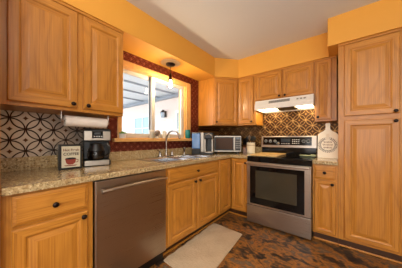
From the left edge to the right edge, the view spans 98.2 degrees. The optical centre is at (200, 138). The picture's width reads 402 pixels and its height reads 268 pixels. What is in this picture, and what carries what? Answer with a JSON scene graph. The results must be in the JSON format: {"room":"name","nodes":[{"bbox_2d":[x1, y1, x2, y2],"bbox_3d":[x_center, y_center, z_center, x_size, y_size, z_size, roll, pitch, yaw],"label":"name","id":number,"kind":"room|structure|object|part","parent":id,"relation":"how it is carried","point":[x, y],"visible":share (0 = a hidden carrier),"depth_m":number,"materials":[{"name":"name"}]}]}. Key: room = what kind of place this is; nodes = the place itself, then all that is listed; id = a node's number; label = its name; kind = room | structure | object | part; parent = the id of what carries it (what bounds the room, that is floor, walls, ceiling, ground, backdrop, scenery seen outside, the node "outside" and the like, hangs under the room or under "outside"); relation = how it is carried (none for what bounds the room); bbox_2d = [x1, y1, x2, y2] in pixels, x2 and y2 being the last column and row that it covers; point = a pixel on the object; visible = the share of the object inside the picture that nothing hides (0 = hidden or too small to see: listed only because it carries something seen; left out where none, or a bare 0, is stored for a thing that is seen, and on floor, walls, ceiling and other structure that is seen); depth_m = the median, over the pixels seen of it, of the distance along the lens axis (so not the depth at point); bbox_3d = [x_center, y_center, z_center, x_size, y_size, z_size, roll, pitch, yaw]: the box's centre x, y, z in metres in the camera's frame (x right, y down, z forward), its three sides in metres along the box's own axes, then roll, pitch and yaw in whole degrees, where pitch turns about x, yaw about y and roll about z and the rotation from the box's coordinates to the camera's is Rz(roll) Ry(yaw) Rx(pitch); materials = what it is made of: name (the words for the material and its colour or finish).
{"room":"kitchen","nodes":[
{"label":"kitchen","id":0,"kind":"room"},
{"bbox_2d":[125,65,185,133],"bbox_3d":[-1.409,-0.068,1.410,0.150,2.440,5.750,0,0,39],"label":"wall","id":1,"kind":"structure","parent":0,"point":[125,65],"depth_m":2.75,"materials":[{"name":"paint"}]},
{"bbox_2d":[0,110,106,157],"bbox_3d":[-1.215,-0.035,1.526,0.008,0.349,0.745,0,0,39],"label":"tile backsplash","id":2,"kind":"structure","parent":1,"relation":"attached to","point":[22,134],"depth_m":1.38,"materials":[{"name":"grey tile"}]},
{"bbox_2d":[0,0,123,118],"bbox_3d":[-1.071,-0.600,1.410,0.379,0.779,0.759,0,0,39],"label":"upper cabinet","id":3,"kind":"object","parent":1,"relation":"attached to","point":[56,57],"visible":1,"depth_m":1.24,"materials":[{"name":"brown wood"}]},
{"bbox_3d":[-1.055,-0.598,1.189,0.019,0.728,0.362,0,0,39],"label":"door","id":4,"kind":"part","parent":3,"relation":"part of","materials":[{"name":"brown wood"}]},
{"bbox_3d":[-0.820,-0.598,1.483,0.019,0.728,0.319,0,0,39],"label":"door","id":5,"kind":"part","parent":3,"relation":"part of","materials":[{"name":"brown wood"}]},
{"bbox_3d":[-0.964,-0.169,1.470,0.028,0.081,0.356,0,0,39],"label":"paper towel holder","id":6,"kind":"object","parent":3,"relation":"attached to","visible":0},
{"bbox_2d":[63,115,107,127],"bbox_3d":[-0.964,-0.142,1.470,0.086,0.086,0.304,0,0,39],"label":"paper towel roll","id":7,"kind":"object","parent":6,"relation":"hanging from","point":[74,121],"visible":0.98,"depth_m":1.43,"materials":[{"name":"white paper"}]},
{"bbox_2d":[112,60,191,141],"bbox_3d":[-0.588,-0.426,2.359,0.186,0.915,1.240,0,0,39],"label":"window","id":8,"kind":"structure","parent":1,"relation":"in","point":[135,70],"depth_m":2.31,"materials":[{"name":"brown wood"}]},
{"bbox_2d":[119,131,125,137],"bbox_3d":[-0.868,-0.048,1.927,0.084,0.080,0.081,0,0,-35],"label":"potted succulent","id":9,"kind":"object","parent":8,"relation":"on","point":[122,134],"visible":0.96,"depth_m":1.90,"materials":[{"name":"green plant"}]},
{"bbox_3d":[-0.806,-0.417,2.180,0.036,0.808,0.463,0,0,39],"label":"sash","id":10,"kind":"part","parent":8,"relation":"part of","materials":[{"name":"clear glass"}]},
{"bbox_2d":[149,130,153,137],"bbox_3d":[-0.632,-0.062,2.229,0.064,0.109,0.064,0,0,39],"label":"glass jar","id":11,"kind":"object","parent":8,"relation":"on","point":[151,132],"visible":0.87,"depth_m":2.20,"materials":[{"name":"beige glass"}]},
{"bbox_3d":[-0.588,0.012,2.359,0.186,0.039,1.240,0,0,39],"label":"sill","id":12,"kind":"part","parent":8,"relation":"part of","materials":[{"name":"brown wood"}]},
{"bbox_2d":[154,130,159,137],"bbox_3d":[-0.575,-0.062,2.292,0.084,0.109,0.084,0,0,39],"label":"round ornament","id":13,"kind":"object","parent":8,"relation":"on","point":[157,132],"visible":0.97,"depth_m":2.27,"materials":[{"name":"beige ceramic"}]},
{"bbox_2d":[162,131,166,137],"bbox_3d":[-0.501,-0.057,2.386,0.076,0.098,0.064,0,0,-17],"label":"jug","id":14,"kind":"object","parent":8,"relation":"on","point":[164,133],"visible":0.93,"depth_m":2.36,"materials":[{"name":"ceramic"}]},
{"bbox_3d":[-0.474,-0.417,2.530,0.036,0.808,0.598,0,0,39],"label":"sash","id":15,"kind":"part","parent":8,"relation":"part of","materials":[{"name":"clear glass"}]},
{"bbox_2d":[185,130,190,137],"bbox_3d":[-0.210,-0.075,2.756,0.090,0.135,0.089,0,0,39],"label":"vase","id":16,"kind":"object","parent":8,"relation":"on","point":[187,132],"visible":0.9,"depth_m":2.72,"materials":[{"name":"ceramic"}]},
{"bbox_2d":[107,51,198,151],"bbox_3d":[-0.513,-0.425,2.402,0.008,1.130,1.496,0,0,39],"label":"tile backsplash","id":17,"kind":"structure","parent":1,"relation":"attached to","point":[150,145],"depth_m":2.31,"materials":[{"name":"red tile"}]},
{"bbox_2d":[161,59,179,87],"bbox_3d":[-0.399,-0.818,2.272,0.250,0.345,0.250,0,0,39],"label":"pendant light","id":18,"kind":"object","parent":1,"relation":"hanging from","point":[170,63],"visible":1,"depth_m":2.25,"materials":[{"name":"beige paint"}]},
{"bbox_2d":[168,73,172,81],"bbox_3d":[-0.399,-0.807,2.272,0.074,0.097,0.073,0,0,39],"label":"socket","id":19,"kind":"object","parent":18,"relation":"attached to","point":[170,79],"depth_m":2.26,"materials":[{"name":"brown metal"}]},
{"bbox_2d":[199,77,245,127],"bbox_3d":[0.384,-0.604,3.049,0.600,0.768,0.649,0,0,39],"label":"upper cabinet","id":20,"kind":"object","parent":1,"relation":"attached to","point":[218,97],"visible":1,"depth_m":2.82,"materials":[{"name":"brown wood"}]},
{"bbox_3d":[0.405,-0.603,2.817,0.391,0.725,0.019,0,0,-10],"label":"door","id":21,"kind":"part","parent":20,"relation":"part of","materials":[{"name":"brown wood"}]},
{"bbox_2d":[60,0,401,80],"bbox_3d":[0.361,-1.139,1.613,2.360,0.298,2.920,0,0,39],"label":"soffit","id":22,"kind":"object","parent":1,"relation":"attached to","point":[145,37],"depth_m":1.91,"materials":[{"name":"paint"}]},
{"bbox_2d":[126,0,379,59],"bbox_3d":[0.269,-1.328,0.066,4.450,0.080,5.750,0,0,39],"label":"ceiling","id":23,"kind":"structure","parent":0,"point":[226,29],"depth_m":1.89,"materials":[{"name":"white paint"}]},
{"bbox_2d":[150,213,401,267],"bbox_3d":[0.269,1.192,0.066,4.450,0.080,5.750,0,0,39],"label":"floor","id":24,"kind":"structure","parent":0,"point":[259,246],"depth_m":1.75,"materials":[{"name":"stone"}]},
{"bbox_2d":[0,181,92,267],"bbox_3d":[-1.072,0.716,1.184,0.659,0.872,0.405,0,0,39],"label":"base cabinet","id":25,"kind":"object","parent":24,"relation":"on","point":[52,227],"visible":0.97,"depth_m":0.98,"materials":[{"name":"brown wood"}]},
{"bbox_3d":[-0.844,0.368,1.005,0.019,0.157,0.338,0,0,39],"label":"drawer","id":26,"kind":"part","parent":25,"relation":"part of","materials":[{"name":"brown wood"}]},
{"bbox_3d":[-0.844,0.744,1.005,0.019,0.560,0.338,0,0,39],"label":"door","id":27,"kind":"part","parent":25,"relation":"part of","materials":[{"name":"brown wood"}]},
{"bbox_3d":[-0.825,0.374,0.989,0.030,0.031,0.032,0,0,39],"label":"knob","id":28,"kind":"part","parent":25,"relation":"part of","materials":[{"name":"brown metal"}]},
{"bbox_2d":[93,169,167,267],"bbox_3d":[-0.724,0.718,1.557,0.676,0.868,0.598,0,0,39],"label":"dishwasher","id":29,"kind":"object","parent":24,"relation":"on","point":[129,211],"visible":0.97,"depth_m":1.34,"materials":[{"name":"silver metal"}]},
{"bbox_3d":[-0.488,0.349,1.366,0.070,0.031,0.548,0,0,39],"label":"handle","id":30,"kind":"part","parent":29,"relation":"part of","materials":[{"name":"silver metal"}]},
{"bbox_2d":[163,160,217,255],"bbox_3d":[-0.277,0.716,2.177,0.659,0.872,0.916,0,0,39],"label":"base cabinet","id":31,"kind":"object","parent":24,"relation":"on","point":[191,190],"visible":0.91,"depth_m":1.90,"materials":[{"name":"brown wood"}]},
{"bbox_3d":[-0.188,0.735,1.825,0.019,0.577,0.417,0,0,39],"label":"door","id":32,"kind":"part","parent":31,"relation":"part of","materials":[{"name":"brown wood"}]},
{"bbox_3d":[-0.111,1.142,2.044,0.014,0.020,0.916,0,0,39],"label":"shoe moulding","id":33,"kind":"part","parent":31,"relation":"part of","materials":[{"name":"brown wood"}]},
{"bbox_3d":[-0.050,0.360,1.997,0.019,0.140,0.858,0,0,39],"label":"drawer","id":34,"kind":"part","parent":31,"relation":"part of","materials":[{"name":"brown wood"}]},
{"bbox_3d":[0.088,0.735,2.169,0.019,0.577,0.417,0,0,39],"label":"door","id":35,"kind":"part","parent":31,"relation":"part of","materials":[{"name":"brown wood"}]},
{"bbox_2d":[163,223,241,267],"bbox_3d":[0.085,1.145,1.853,0.512,0.011,0.920,0,0,39],"label":"rug","id":36,"kind":"object","parent":24,"relation":"on","point":[207,249],"visible":1,"depth_m":1.80,"materials":[{"name":"beige fabric"}]},
{"bbox_2d":[213,158,246,221],"bbox_3d":[0.402,0.716,2.837,0.894,0.872,0.957,0,0,39],"label":"base cabinet","id":37,"kind":"object","parent":24,"relation":"on","point":[232,172],"visible":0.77,"depth_m":2.51,"materials":[{"name":"brown wood"}]},
{"bbox_2d":[0,146,261,196],"bbox_3d":[-0.202,0.208,2.075,0.886,0.140,2.885,0,0,39],"label":"countertop","id":38,"kind":"structure","parent":37,"relation":"on","point":[18,175],"depth_m":1.31,"materials":[{"name":"stone"}]},
{"bbox_2d":[58,144,81,169],"bbox_3d":[-1.033,0.140,1.375,0.057,0.195,0.148,0,0,43],"label":"coffee sign","id":39,"kind":"object","parent":38,"relation":"on","point":[69,155],"visible":1,"depth_m":1.35,"materials":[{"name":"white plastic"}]},
{"bbox_3d":[-1.016,0.139,1.361,0.005,0.164,0.118,0,0,43],"label":"panel","id":40,"kind":"part","parent":39,"relation":"part of","materials":[{"name":"paper"}]},
{"bbox_2d":[83,128,110,166],"bbox_3d":[-0.964,0.073,1.611,0.210,0.328,0.197,0,0,-35],"label":"coffee maker","id":41,"kind":"object","parent":38,"relation":"on","point":[90,135],"visible":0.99,"depth_m":1.56,"materials":[{"name":"black plastic"}]},
{"bbox_3d":[-0.916,-0.038,1.542,0.082,0.060,0.024,0,0,-35],"label":"control panel","id":42,"kind":"part","parent":41,"relation":"part of","materials":[{"name":"black glass"}]},
{"bbox_2d":[87,143,110,159],"bbox_3d":[-0.919,0.110,1.563,0.178,0.153,0.140,0,0,-35],"label":"coffee carafe","id":43,"kind":"object","parent":41,"relation":"on","point":[92,146],"visible":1,"depth_m":1.51,"materials":[{"name":"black glass"}]},
{"bbox_3d":[-0.934,0.068,1.552,0.132,0.070,0.132,0,0,-35],"label":"lid","id":44,"kind":"part","parent":43,"relation":"part of","materials":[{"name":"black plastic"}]},
{"bbox_3d":[-0.850,0.098,1.562,0.072,0.117,0.031,0,0,-16],"label":"handle","id":45,"kind":"part","parent":43,"relation":"part of","materials":[{"name":"black plastic"}]},
{"bbox_2d":[157,130,179,156],"bbox_3d":[-0.370,0.058,2.249,0.292,0.346,0.305,0,0,39],"label":"faucet","id":46,"kind":"object","parent":38,"relation":"on","point":[169,132],"visible":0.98,"depth_m":2.29,"materials":[{"name":"silver metal"}]},
{"bbox_3d":[-0.364,0.033,2.244,0.276,0.296,0.027,0,0,39],"label":"spout","id":47,"kind":"part","parent":46,"relation":"part of","materials":[{"name":"silver metal"}]},
{"bbox_2d":[138,154,211,162],"bbox_3d":[-0.292,0.331,2.193,0.505,0.198,0.840,0,0,39],"label":"sink","id":48,"kind":"object","parent":38,"relation":"in","point":[166,159],"visible":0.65,"depth_m":2.20,"materials":[{"name":"metal"}]},
{"bbox_3d":[-0.405,0.331,2.024,0.404,0.194,0.369,0,0,39],"label":"bowl","id":49,"kind":"part","parent":48,"relation":"part of","materials":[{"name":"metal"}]},
{"bbox_3d":[-0.152,0.331,2.340,0.404,0.194,0.369,0,0,39],"label":"bowl","id":50,"kind":"part","parent":48,"relation":"part of","materials":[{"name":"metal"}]},
{"bbox_2d":[192,132,213,154],"bbox_3d":[0.031,0.069,2.696,0.331,0.336,0.240,0,0,11],"label":"brewer","id":51,"kind":"object","parent":38,"relation":"on","point":[202,143],"visible":0.98,"depth_m":2.65,"materials":[{"name":"silver plastic"}]},
{"bbox_3d":[-0.061,0.032,2.742,0.131,0.239,0.180,0,0,11],"label":"water tank","id":52,"kind":"part","parent":51,"relation":"part of","materials":[{"name":"blue plastic"}]},
{"bbox_3d":[-0.061,0.195,2.742,0.131,0.085,0.180,0,0,11],"label":"tank","id":53,"kind":"part","parent":51,"relation":"part of","materials":[{"name":"black plastic"}]},
{"bbox_2d":[214,136,240,152],"bbox_3d":[0.432,0.094,2.945,0.444,0.287,0.305,0,0,3],"label":"microwave","id":54,"kind":"object","parent":38,"relation":"on","point":[221,143],"visible":0.84,"depth_m":2.81,"materials":[{"name":"silver metal"}]},
{"bbox_3d":[0.381,0.078,2.817,0.320,0.218,0.008,0,0,3],"label":"door","id":55,"kind":"part","parent":54,"relation":"part of","materials":[{"name":"black glass"}]},
{"bbox_2d":[243,143,246,152],"bbox_3d":[0.769,0.158,2.983,0.090,0.158,0.120,0,0,19],"label":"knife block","id":56,"kind":"object","parent":38,"relation":"on","point":[244,146],"visible":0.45,"depth_m":2.93,"materials":[{"name":"brown wood"}]},
{"bbox_2d":[247,142,254,153],"bbox_3d":[0.815,0.148,2.844,0.136,0.178,0.136,0,0,39],"label":"utensil crock","id":57,"kind":"object","parent":38,"relation":"on","point":[250,146],"visible":0.95,"depth_m":2.79,"materials":[{"name":"beige ceramic"}]},
{"bbox_3d":[0.343,0.657,2.487,0.019,0.734,0.306,0,0,39],"label":"door","id":58,"kind":"part","parent":37,"relation":"part of","materials":[{"name":"brown wood"}]},
{"bbox_3d":[0.444,1.142,2.461,0.359,0.020,0.422,0,0,39],"label":"shoe moulding","id":59,"kind":"part","parent":37,"relation":"part of","materials":[{"name":"brown wood"}]},
{"bbox_3d":[0.558,0.657,2.532,0.246,0.734,0.019,0,0,39],"label":"door","id":60,"kind":"part","parent":37,"relation":"part of","materials":[{"name":"brown wood"}]},
{"bbox_2d":[246,136,317,239],"bbox_3d":[1.117,0.554,2.400,0.761,1.195,0.723,0,0,39],"label":"range","id":61,"kind":"object","parent":24,"relation":"on","point":[279,189],"visible":0.82,"depth_m":2.16,"materials":[{"name":"silver metal"}]},
{"bbox_2d":[250,152,285,156],"bbox_3d":[0.976,0.223,2.510,0.355,0.020,0.490,0,0,39],"label":"cutting board","id":62,"kind":"object","parent":61,"relation":"on","point":[266,154],"visible":1,"depth_m":2.38,"materials":[{"name":"brown wood"}]},
{"bbox_3d":[0.923,0.613,2.172,0.643,0.502,0.024,0,0,39],"label":"door glass","id":63,"kind":"part","parent":61,"relation":"part of","materials":[{"name":"black glass"}]},
{"bbox_3d":[0.908,0.327,2.139,0.737,0.030,0.055,0,0,39],"label":"handle","id":64,"kind":"part","parent":61,"relation":"part of","materials":[{"name":"silver metal"}]},
{"bbox_3d":[0.940,0.597,2.179,0.753,0.574,0.051,0,0,39],"label":"oven door","id":65,"kind":"part","parent":61,"relation":"part of","materials":[{"name":"silver metal"}]},
{"bbox_3d":[0.940,1.008,2.179,0.753,0.228,0.051,0,0,39],"label":"drawer","id":66,"kind":"part","parent":61,"relation":"part of","materials":[{"name":"silver metal"}]},
{"bbox_2d":[247,155,316,161],"bbox_3d":[1.111,0.245,2.393,0.761,0.021,0.565,0,0,39],"label":"cooktop","id":67,"kind":"object","parent":61,"relation":"in","point":[284,158],"depth_m":2.20,"materials":[{"name":"black glass"}]},
{"bbox_3d":[1.272,0.034,2.619,0.670,0.120,0.019,0,0,39],"label":"control panel","id":68,"kind":"part","parent":61,"relation":"part of","materials":[{"name":"black glass"}]},
{"bbox_2d":[299,155,315,156],"bbox_3d":[1.398,0.219,2.294,0.195,0.032,0.108,0,0,39],"label":"spoon rest","id":69,"kind":"object","parent":61,"relation":"on","point":[299,155],"visible":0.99,"depth_m":2.26,"materials":[{"name":"green ceramic"}]},
{"bbox_2d":[313,164,337,244],"bbox_3d":[1.531,0.716,2.124,0.226,0.872,0.659,0,0,39],"label":"base cabinet","id":70,"kind":"object","parent":24,"relation":"on","point":[325,177],"visible":0.95,"depth_m":1.89,"materials":[{"name":"brown wood"}]},
{"bbox_2d":[312,157,337,164],"bbox_3d":[1.533,0.208,2.126,0.227,0.140,0.636,0,0,39],"label":"countertop","id":71,"kind":"structure","parent":70,"relation":"on","point":[326,161],"depth_m":1.92,"materials":[{"name":"stone"}]},
{"bbox_2d":[318,123,337,158],"bbox_3d":[1.593,0.018,2.186,0.206,0.441,0.114,0,0,39],"label":"paddle board","id":72,"kind":"object","parent":71,"relation":"on","point":[327,139],"visible":0.99,"depth_m":2.16,"materials":[{"name":"white wood"}]},
{"bbox_3d":[1.348,0.365,1.899,0.190,0.150,0.019,0,0,39],"label":"drawer","id":73,"kind":"part","parent":70,"relation":"part of","materials":[{"name":"brown wood"}]},
{"bbox_3d":[1.348,0.740,1.899,0.190,0.567,0.019,0,0,39],"label":"door","id":74,"kind":"part","parent":70,"relation":"part of","materials":[{"name":"brown wood"}]},
{"bbox_3d":[1.398,1.142,1.958,0.226,0.020,0.014,0,0,39],"label":"shoe moulding","id":75,"kind":"part","parent":70,"relation":"part of","materials":[{"name":"brown wood"}]},
{"bbox_2d":[338,28,401,263],"bbox_3d":[1.800,0.081,1.909,0.466,2.141,0.659,0,0,39],"label":"pantry cabinet","id":76,"kind":"object","parent":24,"relation":"on","point":[369,68],"visible":1,"depth_m":1.67,"materials":[{"name":"brown wood"}]},
{"bbox_3d":[1.668,1.142,1.742,0.462,0.020,0.014,0,0,39],"label":"shoe moulding","id":77,"kind":"part","parent":76,"relation":"part of","materials":[{"name":"brown wood"}]},
{"bbox_3d":[1.628,0.418,1.675,0.386,1.212,0.019,0,0,39],"label":"door","id":78,"kind":"part","parent":76,"relation":"part of","materials":[{"name":"brown wood"}]},
{"bbox_3d":[1.628,-0.597,1.675,0.386,0.727,0.019,0,0,39],"label":"door","id":79,"kind":"part","parent":76,"relation":"part of","materials":[{"name":"brown wood"}]},
{"bbox_2d":[249,65,337,126],"bbox_3d":[2.078,-0.068,2.205,4.300,2.440,0.150,0,0,39],"label":"wall","id":80,"kind":"structure","parent":0,"point":[337,65],"depth_m":2.32,"materials":[{"name":"paint"}]},
{"bbox_2d":[238,74,262,126],"bbox_3d":[0.815,-0.604,2.877,0.301,0.768,0.379,0,0,39],"label":"upper cabinet","id":81,"kind":"object","parent":80,"relation":"attached to","point":[247,115],"visible":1,"depth_m":2.75,"materials":[{"name":"brown wood"}]},
{"bbox_3d":[0.711,-0.603,2.768,0.250,0.725,0.019,0,0,39],"label":"door","id":82,"kind":"part","parent":81,"relation":"part of","materials":[{"name":"brown wood"}]},
{"bbox_3d":[0.733,-0.603,2.775,0.301,0.766,0.019,0,0,39],"label":"frame","id":83,"kind":"part","parent":81,"relation":"part of","materials":[{"name":"brown wood"}]},
{"bbox_2d":[199,109,337,156],"bbox_3d":[0.889,-0.134,2.650,1.888,0.851,0.640,0,0,39],"label":"tile backsplash","id":84,"kind":"structure","parent":80,"relation":"attached to","point":[300,122],"depth_m":2.75,"materials":[{"name":"brown tile"}]},
{"bbox_2d":[255,94,314,113],"bbox_3d":[1.214,-0.490,2.512,0.735,0.134,0.430,0,0,39],"label":"range hood","id":85,"kind":"object","parent":80,"relation":"attached to","point":[302,102],"visible":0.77,"depth_m":2.38,"materials":[{"name":"white metal"}]},
{"bbox_2d":[269,98,289,102],"bbox_3d":[1.062,-0.516,2.375,0.270,0.035,0.021,0,0,39],"label":"vent grille","id":86,"kind":"object","parent":85,"relation":"attached to","point":[280,100],"depth_m":2.36,"materials":[{"name":"grey metal"}]},
{"bbox_2d":[256,61,314,100],"bbox_3d":[1.229,-0.774,2.545,0.756,0.428,0.379,0,0,39],"label":"upper cabinet","id":87,"kind":"object","parent":80,"relation":"attached to","point":[299,79],"visible":0.94,"depth_m":2.39,"materials":[{"name":"brown wood"}]},
{"bbox_3d":[0.989,-0.770,2.546,0.356,0.390,0.019,0,0,39],"label":"door","id":88,"kind":"part","parent":87,"relation":"part of","materials":[{"name":"brown wood"}]},
{"bbox_3d":[1.282,-0.770,2.311,0.356,0.390,0.019,0,0,39],"label":"door","id":89,"kind":"part","parent":87,"relation":"part of","materials":[{"name":"brown wood"}]},
{"bbox_2d":[315,55,336,122],"bbox_3d":[1.611,-0.604,2.240,0.218,0.768,0.379,0,0,39],"label":"upper cabinet","id":90,"kind":"object","parent":80,"relation":"attached to","point":[325,68],"visible":1,"depth_m":2.12,"materials":[{"name":"brown wood"}]},
{"bbox_3d":[1.502,-0.603,2.134,0.156,0.725,0.019,0,0,39],"label":"door","id":91,"kind":"part","parent":90,"relation":"part of","materials":[{"name":"brown wood"}]},
{"label":"outside","id":92,"kind":"structure","parent":0,"visible":0},
{"bbox_3d":[-5.015,1.402,6.507,11.850,0.100,14.000,0,0,39],"label":"ground","id":93,"kind":"structure","parent":92,"visible":0},
{"bbox_2d":[122,97,178,133],"bbox_3d":[-3.565,-0.123,8.677,11.400,2.950,0.200,0,0,39],"label":"wall","id":94,"kind":"structure","parent":93,"relation":"on","point":[170,106],"depth_m":7.08,"materials":[{"name":"white paint"}]},
{"bbox_2d":[134,115,147,133],"bbox_3d":[-2.606,-0.473,7.755,1.410,1.110,0.040,0,0,39],"label":"window","id":95,"kind":"structure","parent":94,"relation":"in","point":[140,122],"depth_m":7.82,"materials":[{"name":"glass"}]},
{"bbox_2d":[123,93,178,108],"bbox_3d":[-3.665,-1.578,8.552,11.400,0.100,0.120,0,0,39],"label":"gutter","id":96,"kind":"object","parent":94,"relation":"attached to","point":[177,94],"visible":0.29,"depth_m":6.97,"materials":[{"name":"paint"}]},
{"bbox_2d":[160,110,165,117],"bbox_3d":[-1.450,-0.968,6.710,0.200,0.320,0.227,0,0,39],"label":"wall lantern","id":97,"kind":"object","parent":94,"relation":"attached to","point":[163,112],"visible":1,"depth_m":6.65,"materials":[{"name":"black metal"}]},
{"bbox_2d":[175,110,178,133],"bbox_3d":[-0.635,-0.348,6.177,0.760,1.360,0.040,0,0,39],"label":"window","id":98,"kind":"structure","parent":94,"relation":"in","point":[176,112],"depth_m":6.36,"materials":[{"name":"white paint"}]},
{"bbox_3d":[-0.627,-0.348,6.186,0.600,1.200,0.008,0,0,39],"label":"pane","id":99,"kind":"part","parent":98,"relation":"part of","materials":[{"name":"glass"}]},
{"bbox_3d":[-0.413,-1.663,4.295,0.044,0.050,2.700,0,0,39],"label":"beam","id":100,"kind":"structure","parent":0,"visible":0},
{"bbox_2d":[123,73,178,105],"bbox_3d":[-3.031,-1.718,6.584,8.850,0.060,3.000,0,0,39],"label":"porch roof","id":101,"kind":"structure","parent":100,"relation":"on","point":[128,86],"depth_m":6.01,"materials":[{"name":"white"}]},
{"bbox_2d":[123,89,159,97],"bbox_3d":[-2.520,-1.663,5.982,0.044,0.050,2.700,0,0,39],"label":"beam","id":102,"kind":"structure","parent":101,"relation":"attached to","point":[123,89],"depth_m":6.28,"materials":[{"name":"paint"}]},
{"bbox_2d":[123,79,174,93],"bbox_3d":[-1.818,-1.663,5.420,0.044,0.050,2.700,0,0,39],"label":"beam","id":103,"kind":"structure","parent":101,"relation":"attached to","point":[124,80],"depth_m":5.42,"materials":[{"name":"paint"}]}
]}

